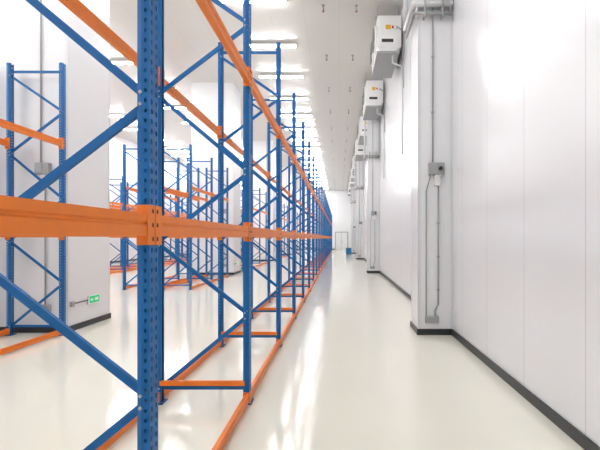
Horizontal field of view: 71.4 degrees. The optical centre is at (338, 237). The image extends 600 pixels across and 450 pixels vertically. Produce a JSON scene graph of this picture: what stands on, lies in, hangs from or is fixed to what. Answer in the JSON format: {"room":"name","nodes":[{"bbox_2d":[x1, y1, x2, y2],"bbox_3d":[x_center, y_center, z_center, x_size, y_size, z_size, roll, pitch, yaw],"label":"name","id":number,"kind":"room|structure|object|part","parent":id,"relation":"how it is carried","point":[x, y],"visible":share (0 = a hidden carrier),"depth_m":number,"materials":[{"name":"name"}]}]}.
{"room":"warehouse","nodes":[
{"label":"warehouse","id":0,"kind":"room"},
{"bbox_2d":[110,135,186,260],"bbox_3d":[-16.100,-2.825,28.500,0.200,9.150,71.000,0,0,0],"label":"wall","id":1,"kind":"structure","parent":0,"point":[116,143],"depth_m":31.85,"materials":[{"name":"white paint"}]},
{"bbox_2d":[110,0,402,189],"bbox_3d":[-6.975,-7.500,28.500,18.450,0.200,71.400,0,0,0],"label":"ceiling","id":2,"kind":"structure","parent":0,"point":[339,33],"depth_m":17.91,"materials":[{"name":"white paint"}]},
{"bbox_2d":[111,61,132,63],"bbox_3d":[-8.900,-7.314,17.200,2.000,0.172,0.180,0,0,0],"label":"ceiling lamp","id":3,"kind":"object","parent":2,"relation":"hanging from","point":[114,62],"visible":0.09,"depth_m":17.13,"materials":[{"name":"white plastic"}]},
{"bbox_2d":[164,107,185,108],"bbox_3d":[-8.900,-7.314,23.200,2.000,0.172,0.180,0,0,0],"label":"ceiling lamp","id":4,"kind":"object","parent":2,"relation":"hanging from","point":[164,107],"visible":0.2,"depth_m":23.23,"materials":[{"name":"white plastic"}]},
{"bbox_2d":[221,0,286,2],"bbox_3d":[-2.600,-7.314,12.700,2.000,0.172,0.180,0,0,0],"label":"ceiling lamp","id":5,"kind":"object","parent":2,"relation":"hanging from","point":[223,1],"visible":0.99,"depth_m":12.72,"materials":[{"name":"white plastic"}]},
{"bbox_2d":[251,43,296,47],"bbox_3d":[-2.600,-7.314,15.700,2.000,0.172,0.180,0,0,0],"label":"ceiling lamp","id":6,"kind":"object","parent":2,"relation":"hanging from","point":[252,44],"visible":0.72,"depth_m":15.63,"materials":[{"name":"white plastic"}]},
{"bbox_2d":[259,75,303,77],"bbox_3d":[-2.600,-7.314,18.700,2.000,0.172,0.180,0,0,0],"label":"ceiling lamp","id":7,"kind":"object","parent":2,"relation":"hanging from","point":[260,76],"visible":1,"depth_m":18.63,"materials":[{"name":"white plastic"}]},
{"bbox_2d":[270,97,307,99],"bbox_3d":[-2.600,-7.314,21.700,2.000,0.172,0.180,0,0,0],"label":"ceiling lamp","id":8,"kind":"object","parent":2,"relation":"hanging from","point":[297,98],"visible":0.78,"depth_m":21.63,"materials":[{"name":"white plastic"}]},
{"bbox_2d":[281,114,311,116],"bbox_3d":[-2.600,-7.314,24.700,2.000,0.172,0.180,0,0,0],"label":"ceiling lamp","id":9,"kind":"object","parent":2,"relation":"hanging from","point":[283,115],"visible":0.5,"depth_m":24.69,"materials":[{"name":"white plastic"}]},
{"bbox_2d":[285,127,314,129],"bbox_3d":[-2.600,-7.314,27.700,2.000,0.172,0.180,0,0,0],"label":"ceiling lamp","id":10,"kind":"object","parent":2,"relation":"hanging from","point":[310,128],"visible":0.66,"depth_m":27.65,"materials":[{"name":"white plastic"}]},
{"bbox_2d":[349,175,353,186],"bbox_3d":[1.562,-5.024,45.630,0.925,4.749,2.201,0,0,0],"label":"cold room evaporator","id":11,"kind":"object","parent":2,"relation":"hanging from","point":[350,183],"visible":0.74,"depth_m":44.85,"materials":[{"name":"metal"}]},
{"bbox_2d":[350,169,353,181],"bbox_3d":[1.562,-5.024,41.529,0.925,4.749,2.201,0,0,0],"label":"cold room evaporator","id":12,"kind":"object","parent":2,"relation":"hanging from","point":[351,174],"visible":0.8,"depth_m":40.74,"materials":[{"name":"metal"}]},
{"bbox_2d":[351,156,353,173],"bbox_3d":[1.562,-5.024,36.130,0.925,4.749,2.201,0,0,0],"label":"cold room evaporator","id":13,"kind":"object","parent":2,"relation":"hanging from","point":[352,161],"visible":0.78,"depth_m":35.47,"materials":[{"name":"metal"}]},
{"bbox_2d":[354,139,366,160],"bbox_3d":[1.562,-5.024,30.130,0.925,4.749,2.201,0,0,0],"label":"cold room evaporator","id":14,"kind":"object","parent":2,"relation":"hanging from","point":[358,149],"visible":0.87,"depth_m":29.20,"materials":[{"name":"metal"}]},
{"bbox_2d":[357,116,366,144],"bbox_3d":[1.562,-5.024,24.730,0.925,4.749,2.201,0,0,0],"label":"cold room evaporator","id":15,"kind":"object","parent":2,"relation":"hanging from","point":[360,128],"visible":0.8,"depth_m":23.88,"materials":[{"name":"metal"}]},
{"bbox_2d":[362,72,384,178],"bbox_3d":[1.562,-5.024,19.279,0.925,4.749,2.201,0,0,0],"label":"cold room evaporator","id":16,"kind":"object","parent":2,"relation":"hanging from","point":[373,97],"visible":1,"depth_m":18.35,"materials":[{"name":"metal"}]},
{"bbox_2d":[370,5,403,153],"bbox_3d":[1.562,-5.024,13.930,0.925,4.749,2.201,0,0,0],"label":"cold room evaporator","id":17,"kind":"object","parent":2,"relation":"hanging from","point":[386,43],"visible":1,"depth_m":13.07,"materials":[{"name":"metal"}]},
{"bbox_2d":[0,249,583,449],"bbox_3d":[-6.975,1.850,28.500,18.450,0.200,71.400,0,0,0],"label":"floor","id":18,"kind":"structure","parent":0,"point":[351,372],"depth_m":4.96,"materials":[{"name":"beige concrete"}]},
{"bbox_2d":[0,63,65,354],"bbox_3d":[-5.470,-0.700,2.900,1.052,4.900,9.350,0,0,0],"label":"rack","id":19,"kind":"object","parent":18,"relation":"on","point":[8,142],"visible":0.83,"depth_m":7.46,"materials":[{"name":"blue metal"}]},
{"bbox_2d":[0,0,107,326],"bbox_3d":[-6.020,-2.825,8.380,2.000,9.150,1.400,0,0,0],"label":"column","id":20,"kind":"structure","parent":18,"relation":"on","point":[19,20],"depth_m":7.68,"materials":[{"name":"white paint"}]},
{"bbox_2d":[34,0,51,311],"bbox_3d":[-5.440,-3.015,7.620,0.260,8.770,0.111,0,0,0],"label":"conduit","id":21,"kind":"object","parent":20,"relation":"attached to","point":[42,169],"visible":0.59,"depth_m":7.64,"materials":[{"name":"grey plastic"}]},
{"bbox_2d":[0,313,110,332],"bbox_3d":[-6.020,1.695,8.380,2.044,0.110,1.444,0,0,0],"label":"baseboard","id":22,"kind":"structure","parent":20,"relation":"attached to","point":[74,327],"depth_m":7.66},
{"bbox_2d":[70,293,99,306],"bbox_3d":[-4.999,1.240,8.195,0.038,0.180,0.930,0,0,0],"label":"exit sign","id":23,"kind":"object","parent":20,"relation":"attached to","point":[94,298],"visible":1,"depth_m":8.36,"materials":[{"name":"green plastic"}]},
{"bbox_2d":[65,0,109,325],"bbox_3d":[-5.040,-2.880,8.378,0.049,9.040,1.404,0,0,0],"label":"trim","id":24,"kind":"structure","parent":20,"relation":"attached to","point":[67,11],"depth_m":7.70,"materials":[{"name":"white metal"}]},
{"bbox_2d":[110,182,185,268],"bbox_3d":[-12.800,-0.700,31.550,1.052,4.900,39.250,0,0,0],"label":"rack","id":25,"kind":"object","parent":18,"relation":"on","point":[120,199],"visible":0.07,"depth_m":25.79,"materials":[{"name":"blue metal"}]},
{"bbox_3d":[-12.800,-0.700,23.500,1.052,4.900,0.150,0,0,0],"label":"upright frame","id":26,"kind":"part","parent":25,"relation":"part of","materials":[{"name":"blue paint"}]},
{"bbox_3d":[-12.800,-0.700,25.800,1.052,4.900,0.150,0,0,0],"label":"upright frame","id":27,"kind":"part","parent":25,"relation":"part of","materials":[{"name":"blue paint"}]},
{"bbox_3d":[-12.800,-0.700,30.400,1.052,4.900,0.150,0,0,0],"label":"upright frame","id":28,"kind":"part","parent":25,"relation":"part of","materials":[{"name":"blue paint"}]},
{"bbox_3d":[-12.800,-0.700,32.700,1.052,4.900,0.150,0,0,0],"label":"upright frame","id":29,"kind":"part","parent":25,"relation":"part of","materials":[{"name":"blue paint"}]},
{"bbox_3d":[-12.800,-0.700,35.000,1.052,4.900,0.150,0,0,0],"label":"upright frame","id":30,"kind":"part","parent":25,"relation":"part of","materials":[{"name":"blue paint"}]},
{"bbox_2d":[122,144,198,289],"bbox_3d":[-6.770,-0.700,16.300,1.052,4.900,4.750,0,0,0],"label":"rack","id":31,"kind":"object","parent":18,"relation":"on","point":[126,286],"visible":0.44,"depth_m":16.25,"materials":[{"name":"blue metal"}]},
{"bbox_3d":[-6.770,-0.700,14.000,1.052,4.900,0.150,0,0,0],"label":"upright frame","id":32,"kind":"part","parent":31,"relation":"part of","materials":[{"name":"blue paint"}]},
{"bbox_3d":[-6.770,-0.700,16.300,1.052,4.900,0.150,0,0,0],"label":"upright frame","id":33,"kind":"part","parent":31,"relation":"part of","materials":[{"name":"blue paint"}]},
{"bbox_3d":[-6.770,-0.700,18.600,1.052,4.900,0.150,0,0,0],"label":"upright frame","id":34,"kind":"part","parent":31,"relation":"part of","materials":[{"name":"blue paint"}]},
{"bbox_2d":[0,0,331,449],"bbox_3d":[-1.445,-0.700,28.570,1.052,4.900,57.650,0,0,0],"label":"rack","id":35,"kind":"object","parent":18,"relation":"on","point":[22,215],"visible":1,"depth_m":3.75,"materials":[{"name":"blue metal"}]},
{"bbox_3d":[-1.445,-0.700,2.120,1.052,4.900,0.150,0,0,0],"label":"upright frame","id":36,"kind":"part","parent":35,"relation":"part of","materials":[{"name":"blue paint"}]},
{"bbox_3d":[-1.445,-0.700,4.420,1.052,4.900,0.150,0,0,0],"label":"upright frame","id":37,"kind":"part","parent":35,"relation":"part of","materials":[{"name":"blue paint"}]},
{"bbox_3d":[-1.445,-0.700,6.720,1.052,4.900,0.150,0,0,0],"label":"upright frame","id":38,"kind":"part","parent":35,"relation":"part of","materials":[{"name":"blue paint"}]},
{"bbox_3d":[-1.445,-0.700,9.020,1.052,4.900,0.150,0,0,0],"label":"upright frame","id":39,"kind":"part","parent":35,"relation":"part of","materials":[{"name":"blue paint"}]},
{"bbox_3d":[-1.445,-0.700,11.320,1.052,4.900,0.150,0,0,0],"label":"upright frame","id":40,"kind":"part","parent":35,"relation":"part of","materials":[{"name":"blue paint"}]},
{"bbox_3d":[-1.445,-0.700,13.620,1.052,4.900,0.150,0,0,0],"label":"upright frame","id":41,"kind":"part","parent":35,"relation":"part of","materials":[{"name":"blue paint"}]},
{"bbox_3d":[-1.445,-0.700,15.920,1.052,4.900,0.150,0,0,0],"label":"upright frame","id":42,"kind":"part","parent":35,"relation":"part of","materials":[{"name":"blue paint"}]},
{"bbox_3d":[-1.445,-0.700,18.220,1.052,4.900,0.150,0,0,0],"label":"upright frame","id":43,"kind":"part","parent":35,"relation":"part of","materials":[{"name":"blue paint"}]},
{"bbox_3d":[-1.445,-0.700,20.520,1.052,4.900,0.150,0,0,0],"label":"upright frame","id":44,"kind":"part","parent":35,"relation":"part of","materials":[{"name":"blue paint"}]},
{"bbox_3d":[-1.445,-0.700,22.820,1.052,4.900,0.150,0,0,0],"label":"upright frame","id":45,"kind":"part","parent":35,"relation":"part of","materials":[{"name":"blue paint"}]},
{"bbox_3d":[-1.445,-0.700,25.120,1.052,4.900,0.150,0,0,0],"label":"upright frame","id":46,"kind":"part","parent":35,"relation":"part of","materials":[{"name":"blue paint"}]},
{"bbox_3d":[-1.445,-0.700,27.420,1.052,4.900,0.150,0,0,0],"label":"upright frame","id":47,"kind":"part","parent":35,"relation":"part of","materials":[{"name":"blue paint"}]},
{"bbox_3d":[-1.445,-0.700,29.720,1.052,4.900,0.150,0,0,0],"label":"upright frame","id":48,"kind":"part","parent":35,"relation":"part of","materials":[{"name":"blue paint"}]},
{"bbox_3d":[-1.445,-0.700,32.020,1.052,4.900,0.150,0,0,0],"label":"upright frame","id":49,"kind":"part","parent":35,"relation":"part of","materials":[{"name":"blue paint"}]},
{"bbox_3d":[-1.445,-0.700,34.320,1.052,4.900,0.150,0,0,0],"label":"upright frame","id":50,"kind":"part","parent":35,"relation":"part of","materials":[{"name":"blue paint"}]},
{"bbox_3d":[-1.445,-0.700,38.920,1.052,4.900,0.150,0,0,0],"label":"upright frame","id":51,"kind":"part","parent":35,"relation":"part of","materials":[{"name":"blue paint"}]},
{"bbox_3d":[-1.445,-0.700,43.520,1.052,4.900,0.150,0,0,0],"label":"upright frame","id":52,"kind":"part","parent":35,"relation":"part of","materials":[{"name":"blue paint"}]},
{"bbox_3d":[-1.445,-0.700,48.120,1.052,4.900,0.150,0,0,0],"label":"upright frame","id":53,"kind":"part","parent":35,"relation":"part of","materials":[{"name":"blue paint"}]},
{"bbox_3d":[-1.445,-0.700,52.720,1.052,4.900,0.150,0,0,0],"label":"upright frame","id":54,"kind":"part","parent":35,"relation":"part of","materials":[{"name":"blue paint"}]},
{"bbox_2d":[110,176,241,273],"bbox_3d":[-11.500,-0.700,31.550,1.052,4.900,39.250,0,0,0],"label":"rack","id":55,"kind":"object","parent":18,"relation":"on","point":[128,207],"visible":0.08,"depth_m":23.45,"materials":[{"name":"blue metal"}]},
{"bbox_3d":[-11.500,-0.700,21.200,1.052,4.900,0.150,0,0,0],"label":"upright frame","id":56,"kind":"part","parent":55,"relation":"part of","materials":[{"name":"blue paint"}]},
{"bbox_3d":[-11.500,-0.700,23.500,1.052,4.900,0.150,0,0,0],"label":"upright frame","id":57,"kind":"part","parent":55,"relation":"part of","materials":[{"name":"blue paint"}]},
{"bbox_3d":[-11.500,-0.700,28.100,1.052,4.900,0.150,0,0,0],"label":"upright frame","id":58,"kind":"part","parent":55,"relation":"part of","materials":[{"name":"blue paint"}]},
{"bbox_2d":[164,144,228,289],"bbox_3d":[-5.470,-0.700,16.300,1.052,4.900,4.750,0,0,0],"label":"rack","id":59,"kind":"object","parent":18,"relation":"on","point":[190,188],"visible":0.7,"depth_m":16.25,"materials":[{"name":"blue metal"}]},
{"bbox_3d":[-5.470,-0.700,14.000,1.052,4.900,0.150,0,0,0],"label":"upright frame","id":60,"kind":"part","parent":59,"relation":"part of","materials":[{"name":"blue paint"}]},
{"bbox_3d":[-5.470,-0.700,16.300,1.052,4.900,0.150,0,0,0],"label":"upright frame","id":61,"kind":"part","parent":59,"relation":"part of","materials":[{"name":"blue paint"}]},
{"bbox_3d":[-5.470,-0.700,18.600,1.052,4.900,0.150,0,0,0],"label":"upright frame","id":62,"kind":"part","parent":59,"relation":"part of","materials":[{"name":"blue paint"}]},
{"bbox_2d":[191,83,239,271],"bbox_3d":[-6.020,-2.825,20.450,2.000,9.150,1.400,0,0,0],"label":"column","id":63,"kind":"structure","parent":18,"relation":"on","point":[204,96],"depth_m":19.75,"materials":[{"name":"white paint"}]},
{"bbox_2d":[199,270,240,274],"bbox_3d":[-6.020,1.695,20.450,2.044,0.110,1.444,0,0,0],"label":"baseboard","id":64,"kind":"structure","parent":63,"relation":"attached to","point":[237,272],"depth_m":19.73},
{"bbox_2d":[233,82,240,271],"bbox_3d":[-5.040,-2.880,20.448,0.049,9.040,1.404,0,0,0],"label":"trim","id":65,"kind":"structure","parent":63,"relation":"attached to","point":[233,82],"depth_m":19.74,"materials":[{"name":"white metal"}]},
{"bbox_2d":[241,180,266,271],"bbox_3d":[-5.470,-0.700,25.050,1.052,4.900,7.050,0,0,0],"label":"rack","id":66,"kind":"object","parent":18,"relation":"on","point":[259,194],"visible":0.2,"depth_m":26.19,"materials":[{"name":"blue metal"}]},
{"bbox_3d":[-5.470,-0.700,21.600,1.052,4.900,0.150,0,0,0],"label":"upright frame","id":67,"kind":"part","parent":66,"relation":"part of","materials":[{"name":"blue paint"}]},
{"bbox_3d":[-5.470,-0.700,26.200,1.052,4.900,0.150,0,0,0],"label":"upright frame","id":68,"kind":"part","parent":66,"relation":"part of","materials":[{"name":"blue paint"}]},
{"bbox_3d":[-5.470,-0.700,28.500,1.052,4.900,0.150,0,0,0],"label":"upright frame","id":69,"kind":"part","parent":66,"relation":"part of","materials":[{"name":"blue paint"}]},
{"bbox_2d":[253,141,275,259],"bbox_3d":[-6.020,-2.825,32.250,2.000,9.150,1.400,0,0,0],"label":"column","id":70,"kind":"structure","parent":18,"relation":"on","point":[259,147],"depth_m":31.55,"materials":[{"name":"white paint"}]},
{"bbox_2d":[266,141,266,191],"bbox_3d":[-5.440,-3.015,31.491,0.260,8.770,0.111,0,0,0],"label":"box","id":71,"kind":"object","parent":70,"relation":"attached to","point":[266,141],"visible":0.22,"depth_m":31.51,"materials":[{"name":"grey plastic"}]},
{"bbox_2d":[272,141,272,259],"bbox_3d":[-5.040,-2.880,32.248,0.049,9.040,1.404,0,0,0],"label":"trim","id":72,"kind":"structure","parent":70,"relation":"attached to","point":[272,141],"depth_m":31.54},
{"bbox_2d":[282,204,287,257],"bbox_3d":[-5.470,-0.700,36.850,1.052,4.900,7.050,0,0,0],"label":"rack","id":73,"kind":"object","parent":18,"relation":"on","point":[284,219],"visible":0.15,"depth_m":38.27,"materials":[{"name":"blue metal"}]},
{"bbox_3d":[-5.470,-0.700,38.000,1.052,4.900,0.150,0,0,0],"label":"upright frame","id":74,"kind":"part","parent":73,"relation":"part of","materials":[{"name":"blue paint"}]},
{"bbox_2d":[282,167,291,253],"bbox_3d":[-6.020,-2.825,44.050,2.000,9.150,1.400,0,0,0],"label":"column","id":75,"kind":"structure","parent":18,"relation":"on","point":[285,173],"depth_m":43.35,"materials":[{"name":"white paint"}]},
{"bbox_2d":[294,212,299,251],"bbox_3d":[-5.470,-0.700,49.800,1.052,4.900,9.350,0,0,0],"label":"rack","id":76,"kind":"object","parent":18,"relation":"on","point":[297,250],"visible":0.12,"depth_m":49.75,"materials":[{"name":"blue paint"}]},
{"bbox_2d":[346,248,351,253],"bbox_3d":[1.050,1.420,45.200,0.630,0.660,0.430,0,0,0],"label":"plastic crates","id":77,"kind":"object","parent":18,"relation":"on","point":[348,250],"visible":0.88,"depth_m":45.00,"materials":[{"name":"blue plastic"}]},
{"bbox_2d":[351,187,355,251],"bbox_3d":[1.740,-2.825,47.550,0.620,9.150,0.700,0,0,0],"label":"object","id":78,"kind":"structure","parent":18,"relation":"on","point":[353,191],"depth_m":47.20,"materials":[{"name":"white paint"}]},
{"bbox_2d":[357,161,363,257],"bbox_3d":[1.740,-2.825,34.350,0.620,9.150,0.700,0,0,0],"label":"column","id":79,"kind":"structure","parent":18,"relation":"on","point":[360,230],"depth_m":34.00,"materials":[{"name":"white paint"}]},
{"bbox_2d":[358,161,361,256],"bbox_3d":[1.720,-2.935,33.928,0.340,8.930,0.136,0,0,0],"label":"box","id":80,"kind":"object","parent":79,"relation":"attached to","point":[360,222],"visible":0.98,"depth_m":33.97,"materials":[{"name":"grey plastic"}]},
{"bbox_2d":[369,120,378,270],"bbox_3d":[1.740,-2.825,21.100,0.620,9.150,0.700,0,0,0],"label":"column","id":81,"kind":"structure","parent":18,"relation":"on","point":[373,124],"depth_m":20.75,"materials":[{"name":"white paint"}]},
{"bbox_2d":[370,132,376,268],"bbox_3d":[1.720,-2.935,20.678,0.340,8.930,0.136,0,0,0],"label":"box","id":82,"kind":"object","parent":81,"relation":"attached to","point":[373,213],"visible":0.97,"depth_m":20.71,"materials":[{"name":"grey plastic"}]},
{"bbox_2d":[412,0,449,328],"bbox_3d":[1.740,-2.825,7.850,0.620,9.150,0.700,0,0,0],"label":"column","id":83,"kind":"structure","parent":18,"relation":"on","point":[441,28],"depth_m":7.50,"materials":[{"name":"white paint"}]},
{"bbox_2d":[425,7,444,322],"bbox_3d":[1.720,-2.935,7.428,0.340,8.930,0.136,0,0,0],"label":"conduit","id":84,"kind":"object","parent":83,"relation":"attached to","point":[436,169],"visible":0.99,"depth_m":7.46,"materials":[{"name":"grey plastic"}]},
{"bbox_2d":[241,190,350,248],"bbox_3d":[-6.975,-2.825,64.100,18.050,9.150,0.200,0,0,0],"label":"wall","id":85,"kind":"structure","parent":0,"point":[338,200],"depth_m":64.00,"materials":[{"name":"white paint"}]},
{"bbox_2d":[335,232,347,248],"bbox_3d":[0.400,0.400,63.914,2.000,2.700,0.120,0,0,0],"label":"door","id":86,"kind":"structure","parent":85,"relation":"in","point":[341,238],"depth_m":63.91,"materials":[{"name":"white plastic"}]},
{"bbox_2d":[364,0,599,446],"bbox_3d":[2.150,-2.825,28.500,0.200,9.150,71.000,0,0,0],"label":"wall","id":87,"kind":"structure","parent":0,"point":[526,73],"depth_m":4.59,"materials":[{"name":"white paint"}]},
{"bbox_2d":[356,161,356,257],"bbox_3d":[1.738,-2.880,34.350,0.624,9.040,0.708,0,0,0],"label":"trim","id":88,"kind":"structure","parent":87,"relation":"attached to","point":[356,161],"depth_m":34.00,"materials":[{"name":"white metal"}]},
{"bbox_2d":[354,157,363,189],"bbox_3d":[1.663,-5.665,34.354,0.755,3.470,1.008,0,0,0],"label":"pipework","id":89,"kind":"object","parent":87,"relation":"attached to","point":[355,186],"visible":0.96,"depth_m":34.77,"materials":[{"name":"grey plastic"}]},
{"bbox_2d":[364,115,379,160],"bbox_3d":[1.663,-5.665,21.104,0.755,3.470,1.008,0,0,0],"label":"pipework","id":90,"kind":"object","parent":87,"relation":"attached to","point":[365,153],"visible":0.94,"depth_m":20.62,"materials":[{"name":"grey plastic"}]},
{"bbox_2d":[367,120,379,270],"bbox_3d":[1.738,-2.880,21.100,0.624,9.040,0.708,0,0,0],"label":"trim","id":91,"kind":"structure","parent":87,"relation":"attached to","point":[367,120],"depth_m":20.75,"materials":[{"name":"white metal"}]},
{"bbox_2d":[403,0,452,38],"bbox_3d":[1.663,-5.665,7.854,0.755,3.470,1.008,0,0,0],"label":"pipework","id":92,"kind":"object","parent":87,"relation":"attached to","point":[409,14],"visible":1,"depth_m":7.40,"materials":[{"name":"grey plastic"}]},
{"bbox_2d":[411,0,451,328],"bbox_3d":[1.738,-2.880,7.850,0.624,9.040,0.708,0,0,0],"label":"trim","id":93,"kind":"structure","parent":87,"relation":"attached to","point":[418,8],"depth_m":7.50,"materials":[{"name":"white metal"}]},
{"bbox_2d":[364,258,599,449],"bbox_3d":[1.729,1.695,28.500,0.642,0.110,71.000,0,0,0],"label":"baseboard","id":94,"kind":"structure","parent":87,"relation":"attached to","point":[582,440],"depth_m":4.64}
]}

